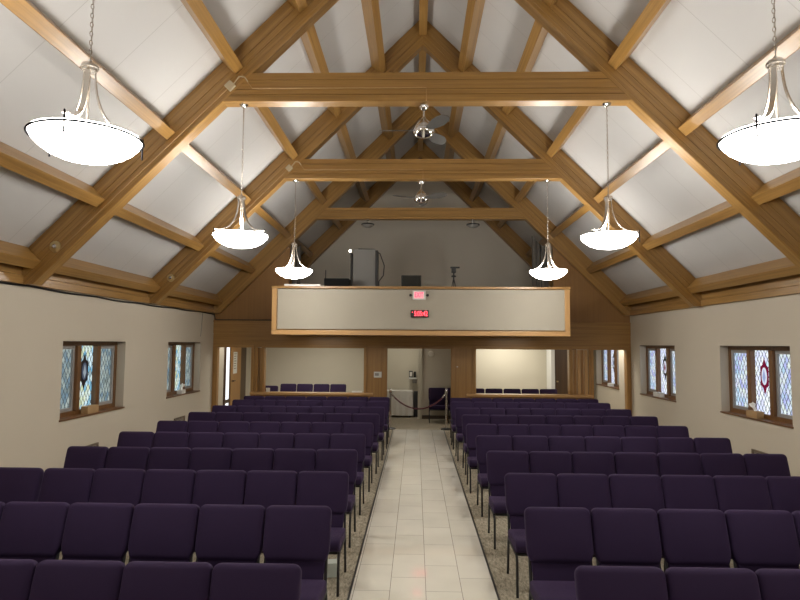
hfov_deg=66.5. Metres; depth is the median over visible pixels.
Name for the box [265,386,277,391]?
chair
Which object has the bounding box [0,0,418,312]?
ceiling
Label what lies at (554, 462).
chair
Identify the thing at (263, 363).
trim
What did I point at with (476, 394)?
trim
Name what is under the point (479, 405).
chair
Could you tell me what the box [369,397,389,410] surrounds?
cushion
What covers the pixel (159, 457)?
chair
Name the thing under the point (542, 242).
purlin
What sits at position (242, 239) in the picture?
pendant lamp
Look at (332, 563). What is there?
tissue box
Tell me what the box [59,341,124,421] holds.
window
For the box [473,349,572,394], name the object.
trim
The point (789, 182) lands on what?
purlin
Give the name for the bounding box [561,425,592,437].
chair
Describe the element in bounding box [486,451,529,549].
chair
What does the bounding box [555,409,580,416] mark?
chair
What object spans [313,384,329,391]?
chair
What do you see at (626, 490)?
cushion
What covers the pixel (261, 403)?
chair
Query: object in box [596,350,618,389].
window
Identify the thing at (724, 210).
purlin
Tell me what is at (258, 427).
chair
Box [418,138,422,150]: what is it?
ridge purlin
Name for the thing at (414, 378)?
wall shelf
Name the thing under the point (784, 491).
chair
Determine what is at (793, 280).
trim
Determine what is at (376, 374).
switch panel
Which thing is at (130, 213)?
purlin
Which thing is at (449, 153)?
purlin
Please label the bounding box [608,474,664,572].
chair
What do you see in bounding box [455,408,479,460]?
chair
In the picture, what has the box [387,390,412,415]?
tablecloth
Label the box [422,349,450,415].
wall
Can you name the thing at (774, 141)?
pendant lamp
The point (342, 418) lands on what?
chair
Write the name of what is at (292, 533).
cushion
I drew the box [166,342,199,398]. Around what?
window
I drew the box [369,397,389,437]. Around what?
chair
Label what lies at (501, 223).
purlin
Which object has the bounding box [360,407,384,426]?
cushion
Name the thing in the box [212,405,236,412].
chair
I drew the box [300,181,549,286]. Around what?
wall
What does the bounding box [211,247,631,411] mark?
wall
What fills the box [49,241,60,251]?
wall speaker
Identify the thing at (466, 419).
cushion
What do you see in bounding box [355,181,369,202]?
purlin
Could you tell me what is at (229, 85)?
junction box
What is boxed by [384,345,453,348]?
trim
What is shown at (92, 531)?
chair
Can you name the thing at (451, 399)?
cushion
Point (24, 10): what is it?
purlin
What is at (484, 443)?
cushion
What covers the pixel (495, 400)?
chair
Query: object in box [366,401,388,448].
chair
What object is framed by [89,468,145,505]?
chair
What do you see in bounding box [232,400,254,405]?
chair
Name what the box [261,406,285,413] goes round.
chair
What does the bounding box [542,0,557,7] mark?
purlin
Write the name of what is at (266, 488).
cushion
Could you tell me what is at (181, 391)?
tissue box
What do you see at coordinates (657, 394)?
tissue box
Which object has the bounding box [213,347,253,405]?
trim
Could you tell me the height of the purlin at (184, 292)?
0.298 m
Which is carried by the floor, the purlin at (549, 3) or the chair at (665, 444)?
the chair at (665, 444)
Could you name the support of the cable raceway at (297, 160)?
attached to the roof truss at (560, 167)
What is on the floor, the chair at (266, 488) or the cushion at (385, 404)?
the chair at (266, 488)
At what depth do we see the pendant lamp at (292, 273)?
12.02 m
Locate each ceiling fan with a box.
[379,102,449,144]
[393,179,446,205]
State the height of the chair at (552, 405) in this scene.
0.899 m
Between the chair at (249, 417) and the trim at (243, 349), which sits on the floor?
the chair at (249, 417)
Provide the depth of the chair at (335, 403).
12.99 m
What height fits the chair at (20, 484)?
0.899 m
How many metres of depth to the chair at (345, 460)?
6.92 m
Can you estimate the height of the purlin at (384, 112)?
0.298 m
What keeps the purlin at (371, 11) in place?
attached to the ceiling at (155, 49)
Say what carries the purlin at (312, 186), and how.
attached to the ceiling at (155, 49)
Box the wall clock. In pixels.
[411,310,428,316]
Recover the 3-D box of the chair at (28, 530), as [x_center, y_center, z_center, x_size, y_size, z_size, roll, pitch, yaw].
[-2.759,1.957,4.296,0.491,0.899,0.695,0,-4,2]
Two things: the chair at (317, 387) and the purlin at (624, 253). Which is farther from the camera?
the chair at (317, 387)
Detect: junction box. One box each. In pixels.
[224,76,247,91]
[285,161,300,171]
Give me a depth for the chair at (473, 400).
13.85 m
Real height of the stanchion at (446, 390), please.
0.995 m
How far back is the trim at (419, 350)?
17.31 m
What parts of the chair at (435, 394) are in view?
seat, lumbar panel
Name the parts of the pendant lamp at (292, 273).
arm, arm, lamp shade, chain, arm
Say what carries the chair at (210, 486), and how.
on the floor
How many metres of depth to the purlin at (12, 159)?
7.06 m
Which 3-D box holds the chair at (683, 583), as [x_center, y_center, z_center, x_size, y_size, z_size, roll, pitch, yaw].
[1.690,1.896,3.015,0.487,0.899,0.695,0,-4,2]
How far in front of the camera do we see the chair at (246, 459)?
6.97 m
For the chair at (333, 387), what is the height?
0.899 m
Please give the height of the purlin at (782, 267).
0.298 m
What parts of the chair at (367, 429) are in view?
seat, lumbar panel, leg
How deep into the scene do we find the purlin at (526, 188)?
14.87 m
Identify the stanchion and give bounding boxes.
[389,389,395,429]
[441,389,449,429]
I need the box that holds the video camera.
[450,267,459,286]
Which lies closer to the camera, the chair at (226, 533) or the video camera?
the chair at (226, 533)
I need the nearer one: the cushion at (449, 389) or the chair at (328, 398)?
the chair at (328, 398)
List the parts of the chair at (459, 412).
leg, seat, lumbar panel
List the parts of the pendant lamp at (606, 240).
arm, chain, rod, lamp shade, arm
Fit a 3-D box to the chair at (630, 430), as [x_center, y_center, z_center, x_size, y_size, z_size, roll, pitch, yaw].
[3.645,2.339,8.971,0.477,0.899,0.695,0,-4,2]
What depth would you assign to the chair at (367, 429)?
9.31 m
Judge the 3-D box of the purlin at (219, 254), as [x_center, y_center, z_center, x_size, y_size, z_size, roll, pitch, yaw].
[-3.989,-0.972,14.204,0.298,0.298,3.710,0,-4,1]
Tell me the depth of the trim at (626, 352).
15.73 m
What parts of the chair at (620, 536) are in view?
lumbar panel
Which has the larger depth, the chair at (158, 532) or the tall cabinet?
the tall cabinet
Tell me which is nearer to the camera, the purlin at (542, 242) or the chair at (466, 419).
the chair at (466, 419)
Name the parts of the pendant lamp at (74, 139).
arm, arm, lamp shade, rod, chain, arm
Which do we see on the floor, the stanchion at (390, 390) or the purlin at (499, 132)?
the stanchion at (390, 390)
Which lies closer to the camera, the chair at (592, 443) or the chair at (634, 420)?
the chair at (592, 443)
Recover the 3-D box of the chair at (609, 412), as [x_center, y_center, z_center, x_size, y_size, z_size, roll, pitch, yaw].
[4.167,2.513,11.332,0.477,0.899,0.695,0,-4,2]
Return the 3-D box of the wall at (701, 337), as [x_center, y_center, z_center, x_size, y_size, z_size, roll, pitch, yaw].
[5.922,1.271,7.729,0.320,2.880,23.900,0,-4,1]
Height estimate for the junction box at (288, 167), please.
0.212 m
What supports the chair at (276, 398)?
on the floor
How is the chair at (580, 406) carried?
on the floor
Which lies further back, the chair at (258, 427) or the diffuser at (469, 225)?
the diffuser at (469, 225)
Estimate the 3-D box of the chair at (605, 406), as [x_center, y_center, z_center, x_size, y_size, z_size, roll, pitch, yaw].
[4.190,2.602,12.569,0.477,0.899,0.695,0,-4,2]
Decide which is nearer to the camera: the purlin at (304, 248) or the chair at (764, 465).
the chair at (764, 465)
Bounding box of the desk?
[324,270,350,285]
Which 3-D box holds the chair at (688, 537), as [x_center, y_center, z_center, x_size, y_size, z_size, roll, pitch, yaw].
[2.157,1.986,4.222,0.487,0.899,0.695,0,-4,1]
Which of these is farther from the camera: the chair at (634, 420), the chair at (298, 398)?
the chair at (298, 398)
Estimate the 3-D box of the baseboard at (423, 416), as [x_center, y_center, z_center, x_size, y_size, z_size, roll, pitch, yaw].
[1.224,3.320,17.267,1.210,0.100,0.025,0,-4,1]
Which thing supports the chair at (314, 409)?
on the floor
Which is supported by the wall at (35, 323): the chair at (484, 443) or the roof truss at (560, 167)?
the roof truss at (560, 167)
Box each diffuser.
[362,224,372,227]
[467,224,478,227]
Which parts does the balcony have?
cap rail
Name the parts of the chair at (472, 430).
leg, seat, lumbar panel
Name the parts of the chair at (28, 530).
lumbar panel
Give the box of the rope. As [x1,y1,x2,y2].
[391,393,445,409]
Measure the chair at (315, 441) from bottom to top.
0.899 m
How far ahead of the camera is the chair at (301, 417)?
10.60 m
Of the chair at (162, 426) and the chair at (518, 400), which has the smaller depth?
the chair at (162, 426)
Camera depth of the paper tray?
13.62 m
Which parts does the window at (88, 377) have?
pane, sash, medallion glass, pane, sill, pane, sash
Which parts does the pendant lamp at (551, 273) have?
arm, chain, lamp shade, arm, arm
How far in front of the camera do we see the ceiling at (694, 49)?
9.71 m
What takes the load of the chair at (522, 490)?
on the floor
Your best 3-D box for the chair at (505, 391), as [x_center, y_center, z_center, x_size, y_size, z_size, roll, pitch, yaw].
[3.094,2.884,16.574,0.477,0.899,0.695,0,-4,1]
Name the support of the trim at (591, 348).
attached to the wall at (583, 336)
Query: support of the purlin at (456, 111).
attached to the ceiling at (694, 49)
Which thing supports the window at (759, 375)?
in the wall at (701, 337)
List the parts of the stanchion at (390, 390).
post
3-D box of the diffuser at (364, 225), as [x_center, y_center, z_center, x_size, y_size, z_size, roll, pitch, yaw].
[-0.854,-1.951,16.160,0.310,0.075,0.310,0,-4,1]
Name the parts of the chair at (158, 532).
lumbar panel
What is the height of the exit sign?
0.200 m
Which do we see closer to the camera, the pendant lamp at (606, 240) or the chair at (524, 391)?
the pendant lamp at (606, 240)
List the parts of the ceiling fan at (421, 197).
lamp shade, blade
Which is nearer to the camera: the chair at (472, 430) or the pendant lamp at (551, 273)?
the chair at (472, 430)
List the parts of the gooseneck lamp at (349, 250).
stem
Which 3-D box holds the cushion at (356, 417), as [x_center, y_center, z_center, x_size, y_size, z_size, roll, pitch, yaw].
[-0.595,2.166,10.580,0.477,0.381,0.188,0,-4,2]
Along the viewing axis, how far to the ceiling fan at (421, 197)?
12.09 m
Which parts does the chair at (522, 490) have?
leg, lumbar panel, leg, seat, seat frame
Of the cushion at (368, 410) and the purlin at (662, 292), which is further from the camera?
the purlin at (662, 292)
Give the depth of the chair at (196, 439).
8.21 m
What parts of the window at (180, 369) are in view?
pane, sash, pane, sill, pane, sash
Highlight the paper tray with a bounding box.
[284,284,320,285]
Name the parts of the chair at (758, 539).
lumbar panel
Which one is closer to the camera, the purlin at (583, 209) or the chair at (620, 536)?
the chair at (620, 536)
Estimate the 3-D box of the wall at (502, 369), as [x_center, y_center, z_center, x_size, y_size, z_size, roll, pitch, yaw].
[0.611,2.270,19.453,10.900,2.500,0.050,0,-4,1]
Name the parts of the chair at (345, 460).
leg, seat, lumbar panel, leg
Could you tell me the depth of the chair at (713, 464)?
6.86 m
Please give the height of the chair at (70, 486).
0.899 m
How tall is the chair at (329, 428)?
0.899 m
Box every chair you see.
[0,467,43,503]
[0,501,4,520]
[0,501,69,562]
[0,559,37,599]
[29,560,125,599]
[38,468,94,504]
[61,502,134,563]
[63,446,108,470]
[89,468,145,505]
[105,447,149,470]
[117,431,153,448]
[118,561,212,599]
[128,503,199,562]
[141,469,195,503]
[147,447,190,469]
[152,432,188,446]
[156,420,187,431]
[187,412,215,421]
[187,421,218,433]
[187,432,223,449]
[189,447,232,471]
[192,470,246,561]
[195,504,265,567]
[209,563,301,599]
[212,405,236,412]
[215,412,242,421]
[218,421,249,434]
[223,432,259,449]
[231,448,273,472]
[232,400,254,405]
[236,405,261,412]
[242,412,269,422]
[244,396,264,400]
[244,470,297,552]
[249,421,280,434]
[254,400,276,406]
[258,433,294,451]
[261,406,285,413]
[263,505,331,599]
[264,396,284,400]
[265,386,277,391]
[270,413,296,423]
[273,448,315,473]
[277,400,298,406]
[280,384,296,391]
[280,422,310,434]
[285,396,305,400]
[286,406,310,414]
[294,433,329,463]
[296,471,348,596]
[297,384,312,391]
[297,413,324,423]
[299,400,321,407]
[306,396,326,401]
[310,406,334,413]
[311,422,341,435]
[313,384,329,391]
[315,449,357,547]
[321,400,343,407]
[324,413,351,427]
[327,397,347,400]
[330,384,345,391]
[330,434,365,514]
[335,406,359,414]
[342,422,373,491]
[344,401,365,407]
[348,397,368,401]
[352,413,379,473]
[360,407,384,459]
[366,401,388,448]
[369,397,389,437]
[429,388,444,422]
[447,388,450,422]
[450,398,470,441]
[451,402,473,449]
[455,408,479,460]
[462,415,489,474]
[466,424,497,492]
[471,398,491,405]
[473,402,495,408]
[476,388,484,392]
[476,435,511,516]
[480,408,504,416]
[485,388,502,393]
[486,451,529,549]
[490,415,517,425]
[492,398,512,402]
[496,402,518,408]
[497,424,528,437]
[503,389,520,393]
[504,473,558,597]
[505,408,529,417]
[512,436,548,471]
[513,398,534,402]
[518,415,545,425]
[519,402,541,409]
[521,389,538,393]
[524,507,593,599]
[529,424,560,437]
[529,451,572,475]
[530,408,555,416]
[534,398,555,403]
[540,389,556,393]
[542,402,564,409]
[545,415,573,426]
[548,436,584,453]
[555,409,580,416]
[556,399,576,403]
[556,473,611,556]
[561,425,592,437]
[565,403,587,409]
[571,452,615,475]
[573,416,601,425]
[574,565,668,599]
[577,399,598,403]
[581,409,605,416]
[584,436,621,454]
[587,403,610,409]
[590,508,661,569]
[592,425,624,437]
[601,416,629,426]
[606,409,631,416]
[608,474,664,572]
[614,452,659,476]
[620,437,658,454]
[624,425,656,438]
[629,416,658,426]
[656,426,688,437]
[657,437,694,452]
[657,453,702,476]
[657,509,730,569]
[660,475,731,558]
[665,567,760,599]
[693,438,732,454]
[700,453,746,477]
[713,475,771,512]
[724,510,799,571]
[743,454,790,477]
[755,568,799,599]
[765,476,799,512]
[791,511,799,548]
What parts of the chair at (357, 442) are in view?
seat, lumbar panel, leg, leg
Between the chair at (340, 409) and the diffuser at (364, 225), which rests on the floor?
the chair at (340, 409)
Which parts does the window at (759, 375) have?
sash, pane, sill, pane, medallion glass, sash, pane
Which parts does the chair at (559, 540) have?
leg, seat, lumbar panel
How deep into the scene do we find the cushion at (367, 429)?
9.33 m
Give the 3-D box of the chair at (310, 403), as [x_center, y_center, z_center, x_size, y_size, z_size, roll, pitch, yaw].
[-1.928,2.571,12.730,0.477,0.899,0.695,0,-4,2]
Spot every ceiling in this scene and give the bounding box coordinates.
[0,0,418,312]
[423,0,799,309]
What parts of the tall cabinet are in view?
stand post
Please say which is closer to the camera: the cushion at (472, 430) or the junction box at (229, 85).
the junction box at (229, 85)
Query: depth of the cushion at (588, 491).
5.68 m
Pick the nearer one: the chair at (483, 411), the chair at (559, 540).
the chair at (559, 540)
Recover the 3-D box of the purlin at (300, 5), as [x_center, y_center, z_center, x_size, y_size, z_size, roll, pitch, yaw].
[-1.462,-4.225,6.531,0.298,0.298,3.730,0,-4,1]
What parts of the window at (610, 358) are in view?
sash, pane, sill, pane, sash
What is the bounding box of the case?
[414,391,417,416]
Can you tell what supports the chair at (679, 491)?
on the floor
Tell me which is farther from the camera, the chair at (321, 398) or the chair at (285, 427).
the chair at (321, 398)
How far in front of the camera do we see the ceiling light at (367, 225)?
16.08 m
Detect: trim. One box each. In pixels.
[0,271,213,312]
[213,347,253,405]
[215,344,254,347]
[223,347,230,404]
[240,347,246,399]
[250,391,372,395]
[261,348,366,392]
[262,345,366,347]
[347,430,392,599]
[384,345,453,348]
[384,349,453,397]
[418,349,421,418]
[444,431,499,599]
[466,393,593,397]
[473,346,571,349]
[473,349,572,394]
[590,347,628,349]
[590,350,629,408]
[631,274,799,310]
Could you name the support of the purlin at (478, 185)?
attached to the ceiling at (694, 49)
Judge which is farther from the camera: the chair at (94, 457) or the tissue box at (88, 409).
the tissue box at (88, 409)
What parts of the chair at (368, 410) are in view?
seat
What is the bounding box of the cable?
[0,281,271,320]
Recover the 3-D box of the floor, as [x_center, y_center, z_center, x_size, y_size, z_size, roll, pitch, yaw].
[0.300,2.724,7.618,11.600,0.126,24.200,0,-4,1]
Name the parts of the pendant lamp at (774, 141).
lamp shade, arm, arm, chain, rod, arm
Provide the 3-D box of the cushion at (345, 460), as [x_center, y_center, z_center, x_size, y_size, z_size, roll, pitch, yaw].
[-0.728,1.905,6.972,0.477,0.381,0.188,0,-4,2]
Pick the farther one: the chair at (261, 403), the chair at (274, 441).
the chair at (261, 403)
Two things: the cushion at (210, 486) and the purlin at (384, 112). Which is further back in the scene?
the purlin at (384, 112)
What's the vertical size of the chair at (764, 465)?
0.899 m
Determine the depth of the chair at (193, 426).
9.41 m
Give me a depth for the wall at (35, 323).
9.74 m
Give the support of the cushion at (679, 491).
on the chair at (679, 491)
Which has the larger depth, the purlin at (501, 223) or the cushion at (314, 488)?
the purlin at (501, 223)
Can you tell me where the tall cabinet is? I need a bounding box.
[350,249,384,285]
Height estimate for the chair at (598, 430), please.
0.899 m
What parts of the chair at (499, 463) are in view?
leg, leg, seat frame, lumbar panel, seat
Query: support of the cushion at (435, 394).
on the chair at (435, 394)
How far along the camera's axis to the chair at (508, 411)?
11.65 m
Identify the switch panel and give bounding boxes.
[374,372,381,377]
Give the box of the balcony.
[271,286,569,336]
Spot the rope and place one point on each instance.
(443, 396)
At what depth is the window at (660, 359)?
14.30 m
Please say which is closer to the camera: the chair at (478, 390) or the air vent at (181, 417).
the air vent at (181, 417)
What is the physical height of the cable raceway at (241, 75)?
2.461 m
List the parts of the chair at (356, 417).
seat, leg, leg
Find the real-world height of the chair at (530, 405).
0.899 m
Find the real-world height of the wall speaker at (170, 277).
0.156 m
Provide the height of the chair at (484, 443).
0.899 m
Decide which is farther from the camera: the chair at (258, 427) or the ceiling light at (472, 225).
the ceiling light at (472, 225)
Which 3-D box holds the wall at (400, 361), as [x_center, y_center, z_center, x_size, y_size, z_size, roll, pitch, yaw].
[-0.102,2.185,18.349,1.430,2.500,0.100,0,-4,1]
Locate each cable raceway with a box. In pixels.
[57,75,426,252]
[172,160,422,281]
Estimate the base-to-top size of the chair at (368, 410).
0.899 m
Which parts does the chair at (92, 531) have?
lumbar panel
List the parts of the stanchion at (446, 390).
post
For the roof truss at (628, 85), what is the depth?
8.26 m
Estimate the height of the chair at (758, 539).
0.899 m
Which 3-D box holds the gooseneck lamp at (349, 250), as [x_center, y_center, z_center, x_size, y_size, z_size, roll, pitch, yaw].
[-1.175,-0.261,14.241,0.180,1.853,0.180,0,-4,1]
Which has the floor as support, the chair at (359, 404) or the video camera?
the chair at (359, 404)
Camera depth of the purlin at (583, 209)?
13.98 m
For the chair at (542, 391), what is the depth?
16.81 m
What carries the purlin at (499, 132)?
attached to the ceiling at (694, 49)
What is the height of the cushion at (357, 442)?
0.381 m
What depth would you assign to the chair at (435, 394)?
16.94 m
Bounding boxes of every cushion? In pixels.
[192,470,246,507]
[244,470,297,509]
[263,505,331,561]
[296,471,348,513]
[315,449,357,483]
[330,434,365,462]
[342,422,373,447]
[352,413,379,435]
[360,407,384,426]
[366,401,388,418]
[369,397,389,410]
[429,388,444,400]
[447,388,450,400]
[450,398,470,412]
[451,402,473,419]
[455,408,479,427]
[462,415,489,436]
[466,424,497,448]
[476,435,511,464]
[486,451,529,485]
[504,473,558,515]
[512,436,548,455]
[524,507,593,563]
[556,473,611,511]
[608,474,664,512]
[660,475,717,508]
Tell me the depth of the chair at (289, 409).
11.76 m
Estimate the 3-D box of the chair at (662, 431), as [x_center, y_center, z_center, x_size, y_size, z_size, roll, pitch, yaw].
[4.126,2.342,8.959,0.477,0.899,0.695,0,-4,1]
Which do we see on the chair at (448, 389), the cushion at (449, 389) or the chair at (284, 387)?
the cushion at (449, 389)
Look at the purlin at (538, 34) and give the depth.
9.61 m
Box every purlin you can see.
[0,0,174,139]
[0,141,104,206]
[0,240,40,268]
[55,258,160,292]
[116,203,203,250]
[169,285,222,304]
[180,0,242,74]
[181,144,251,204]
[210,248,254,273]
[254,107,297,159]
[255,206,290,238]
[287,0,307,12]
[295,240,313,257]
[301,25,341,117]
[304,181,325,204]
[331,220,341,228]
[337,124,356,158]
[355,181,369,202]
[361,0,385,71]
[378,107,392,139]
[386,146,395,158]
[418,49,425,108]
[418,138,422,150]
[419,0,427,34]
[444,144,453,158]
[448,106,463,137]
[458,0,484,71]
[469,181,484,201]
[484,122,505,158]
[497,207,510,227]
[502,20,547,114]
[514,181,536,202]
[526,239,546,256]
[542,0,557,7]
[546,106,591,157]
[550,205,588,237]
[586,247,634,272]
[593,140,669,202]
[608,0,670,69]
[620,285,677,305]
[642,201,738,249]
[678,25,799,135]
[687,257,799,292]
[751,167,799,204]
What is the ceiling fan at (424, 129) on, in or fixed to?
hanging from the roof truss at (628, 85)
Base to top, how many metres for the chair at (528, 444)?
0.899 m
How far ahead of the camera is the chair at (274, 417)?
10.61 m
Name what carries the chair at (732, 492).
on the floor
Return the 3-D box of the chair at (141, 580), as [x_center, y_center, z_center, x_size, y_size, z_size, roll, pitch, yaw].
[-1.292,1.877,3.049,0.491,0.899,0.695,0,-4,2]
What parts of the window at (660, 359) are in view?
sash, pane, sill, pane, sash, pane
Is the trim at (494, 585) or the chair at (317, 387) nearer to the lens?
the trim at (494, 585)
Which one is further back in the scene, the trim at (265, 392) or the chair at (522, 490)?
the trim at (265, 392)
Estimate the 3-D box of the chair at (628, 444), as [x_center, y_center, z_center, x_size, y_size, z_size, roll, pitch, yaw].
[3.170,2.252,7.808,0.477,0.899,0.695,0,-4,2]
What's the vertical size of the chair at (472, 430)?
0.899 m
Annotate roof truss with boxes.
[22,0,799,285]
[148,21,701,306]
[214,107,630,315]
[290,142,551,286]
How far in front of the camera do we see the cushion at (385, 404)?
12.95 m
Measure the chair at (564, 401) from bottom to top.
0.899 m
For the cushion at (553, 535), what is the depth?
4.47 m
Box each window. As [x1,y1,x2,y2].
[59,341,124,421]
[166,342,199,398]
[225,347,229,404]
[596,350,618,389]
[640,345,675,401]
[720,346,793,428]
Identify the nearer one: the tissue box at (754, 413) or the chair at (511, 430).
the chair at (511, 430)
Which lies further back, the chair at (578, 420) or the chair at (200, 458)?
the chair at (578, 420)
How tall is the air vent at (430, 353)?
0.180 m
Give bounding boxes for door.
[230,347,240,404]
[546,349,575,393]
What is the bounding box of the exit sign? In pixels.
[409,291,428,299]
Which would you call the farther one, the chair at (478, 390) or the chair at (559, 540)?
the chair at (478, 390)
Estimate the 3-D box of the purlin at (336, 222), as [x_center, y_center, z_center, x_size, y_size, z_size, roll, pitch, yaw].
[-2.042,-2.530,17.992,0.298,0.298,3.300,0,-4,1]
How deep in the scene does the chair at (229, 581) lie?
3.30 m
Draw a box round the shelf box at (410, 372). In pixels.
[409,371,415,376]
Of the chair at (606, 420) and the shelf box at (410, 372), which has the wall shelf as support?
the shelf box at (410, 372)
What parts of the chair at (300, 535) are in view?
lumbar panel, seat, leg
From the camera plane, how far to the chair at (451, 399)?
13.85 m
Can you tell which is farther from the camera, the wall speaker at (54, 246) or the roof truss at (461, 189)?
the roof truss at (461, 189)
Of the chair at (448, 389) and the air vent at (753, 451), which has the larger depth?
the chair at (448, 389)
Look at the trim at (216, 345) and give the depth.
16.02 m
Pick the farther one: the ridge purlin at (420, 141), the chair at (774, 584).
the ridge purlin at (420, 141)
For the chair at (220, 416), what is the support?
on the floor
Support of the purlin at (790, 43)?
attached to the ceiling at (694, 49)
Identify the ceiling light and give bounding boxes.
[361,219,373,227]
[466,220,479,227]
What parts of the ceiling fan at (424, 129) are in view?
blade, lamp shade, blade, blade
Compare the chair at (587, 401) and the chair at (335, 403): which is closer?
the chair at (335, 403)
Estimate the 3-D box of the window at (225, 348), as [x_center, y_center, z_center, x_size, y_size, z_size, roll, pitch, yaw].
[-4.875,2.268,17.182,0.050,2.100,0.460,0,-4,1]
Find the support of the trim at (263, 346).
attached to the wall at (583, 336)
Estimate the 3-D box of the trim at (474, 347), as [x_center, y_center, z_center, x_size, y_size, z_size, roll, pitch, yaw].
[3.180,1.251,15.921,2.550,0.080,0.188,0,-4,1]
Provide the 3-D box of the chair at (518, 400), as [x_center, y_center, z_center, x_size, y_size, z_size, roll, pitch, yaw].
[2.805,2.663,13.542,0.477,0.899,0.695,0,-4,1]
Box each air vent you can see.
[174,416,184,420]
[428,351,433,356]
[751,449,767,453]
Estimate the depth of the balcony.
13.51 m
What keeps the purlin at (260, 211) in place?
attached to the ceiling at (155, 49)
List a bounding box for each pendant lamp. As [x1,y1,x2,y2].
[24,0,144,164]
[211,103,268,248]
[275,179,312,278]
[529,179,567,279]
[579,102,639,249]
[716,0,799,164]
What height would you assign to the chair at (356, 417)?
0.899 m
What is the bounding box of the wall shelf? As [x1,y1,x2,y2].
[409,377,416,382]
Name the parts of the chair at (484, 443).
leg, leg, seat, lumbar panel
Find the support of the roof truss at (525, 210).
on the wall at (583, 336)
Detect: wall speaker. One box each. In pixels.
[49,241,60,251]
[167,274,174,281]
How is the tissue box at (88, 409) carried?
on the window at (88, 377)
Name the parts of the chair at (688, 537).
lumbar panel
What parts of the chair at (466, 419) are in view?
seat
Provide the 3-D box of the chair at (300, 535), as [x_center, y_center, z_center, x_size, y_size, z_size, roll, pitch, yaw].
[-0.768,1.967,4.243,0.491,0.899,0.695,0,-4,2]
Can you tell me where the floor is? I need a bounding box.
[59,415,799,599]
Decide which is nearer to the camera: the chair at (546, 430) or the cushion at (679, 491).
the cushion at (679, 491)
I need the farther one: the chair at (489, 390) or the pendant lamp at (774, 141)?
the chair at (489, 390)
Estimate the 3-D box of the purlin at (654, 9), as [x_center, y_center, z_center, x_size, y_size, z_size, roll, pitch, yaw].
[2.897,-3.374,6.358,0.298,0.298,3.730,0,-4,1]
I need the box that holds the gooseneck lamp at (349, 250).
[349,250,351,285]
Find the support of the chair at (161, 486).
on the floor
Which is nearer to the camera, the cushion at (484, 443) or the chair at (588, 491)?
the chair at (588, 491)
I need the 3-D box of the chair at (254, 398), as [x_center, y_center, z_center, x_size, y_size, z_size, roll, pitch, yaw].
[-3.363,2.632,13.705,0.477,0.899,0.695,0,-4,1]
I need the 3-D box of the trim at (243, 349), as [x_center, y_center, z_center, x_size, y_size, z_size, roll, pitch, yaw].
[-4.836,2.378,18.707,0.050,2.100,0.600,0,-4,1]
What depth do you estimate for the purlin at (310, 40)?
9.72 m
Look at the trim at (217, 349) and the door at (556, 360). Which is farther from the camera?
the door at (556, 360)
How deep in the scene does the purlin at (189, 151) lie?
10.03 m
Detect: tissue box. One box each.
[81,405,98,413]
[177,383,185,393]
[327,559,336,577]
[653,392,664,396]
[746,402,763,418]
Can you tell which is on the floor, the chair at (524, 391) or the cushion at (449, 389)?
the chair at (524, 391)
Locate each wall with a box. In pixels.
[0,281,249,470]
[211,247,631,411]
[249,347,583,395]
[292,245,300,283]
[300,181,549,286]
[387,349,417,411]
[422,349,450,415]
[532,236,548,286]
[594,294,799,475]
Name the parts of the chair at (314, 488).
seat frame, lumbar panel, seat, leg, leg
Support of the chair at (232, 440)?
on the floor
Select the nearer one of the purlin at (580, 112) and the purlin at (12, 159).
the purlin at (12, 159)
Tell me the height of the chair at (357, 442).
0.899 m
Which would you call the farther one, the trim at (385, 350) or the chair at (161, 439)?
the trim at (385, 350)
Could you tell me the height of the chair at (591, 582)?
0.899 m
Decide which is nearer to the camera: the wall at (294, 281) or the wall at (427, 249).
the wall at (294, 281)
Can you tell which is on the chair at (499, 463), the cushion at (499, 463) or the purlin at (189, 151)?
the cushion at (499, 463)
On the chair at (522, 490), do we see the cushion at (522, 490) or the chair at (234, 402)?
the cushion at (522, 490)
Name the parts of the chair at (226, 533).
lumbar panel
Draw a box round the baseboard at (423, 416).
[422,415,450,418]
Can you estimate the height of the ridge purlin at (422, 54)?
0.330 m
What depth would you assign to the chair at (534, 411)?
11.64 m
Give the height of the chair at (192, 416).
0.899 m
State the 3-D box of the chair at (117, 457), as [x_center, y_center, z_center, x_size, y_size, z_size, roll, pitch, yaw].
[-3.157,2.132,6.764,0.477,0.899,0.695,0,-4,1]
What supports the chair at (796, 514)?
on the floor
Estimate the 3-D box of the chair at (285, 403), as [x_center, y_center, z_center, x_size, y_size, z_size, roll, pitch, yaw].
[-2.407,2.569,12.741,0.477,0.899,0.695,0,-4,1]
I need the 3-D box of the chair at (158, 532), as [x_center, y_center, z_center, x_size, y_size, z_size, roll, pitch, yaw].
[-1.765,1.962,4.269,0.491,0.899,0.695,0,-4,2]
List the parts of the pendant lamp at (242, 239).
arm, lamp shade, rod, arm, chain, arm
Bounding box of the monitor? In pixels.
[401,275,420,285]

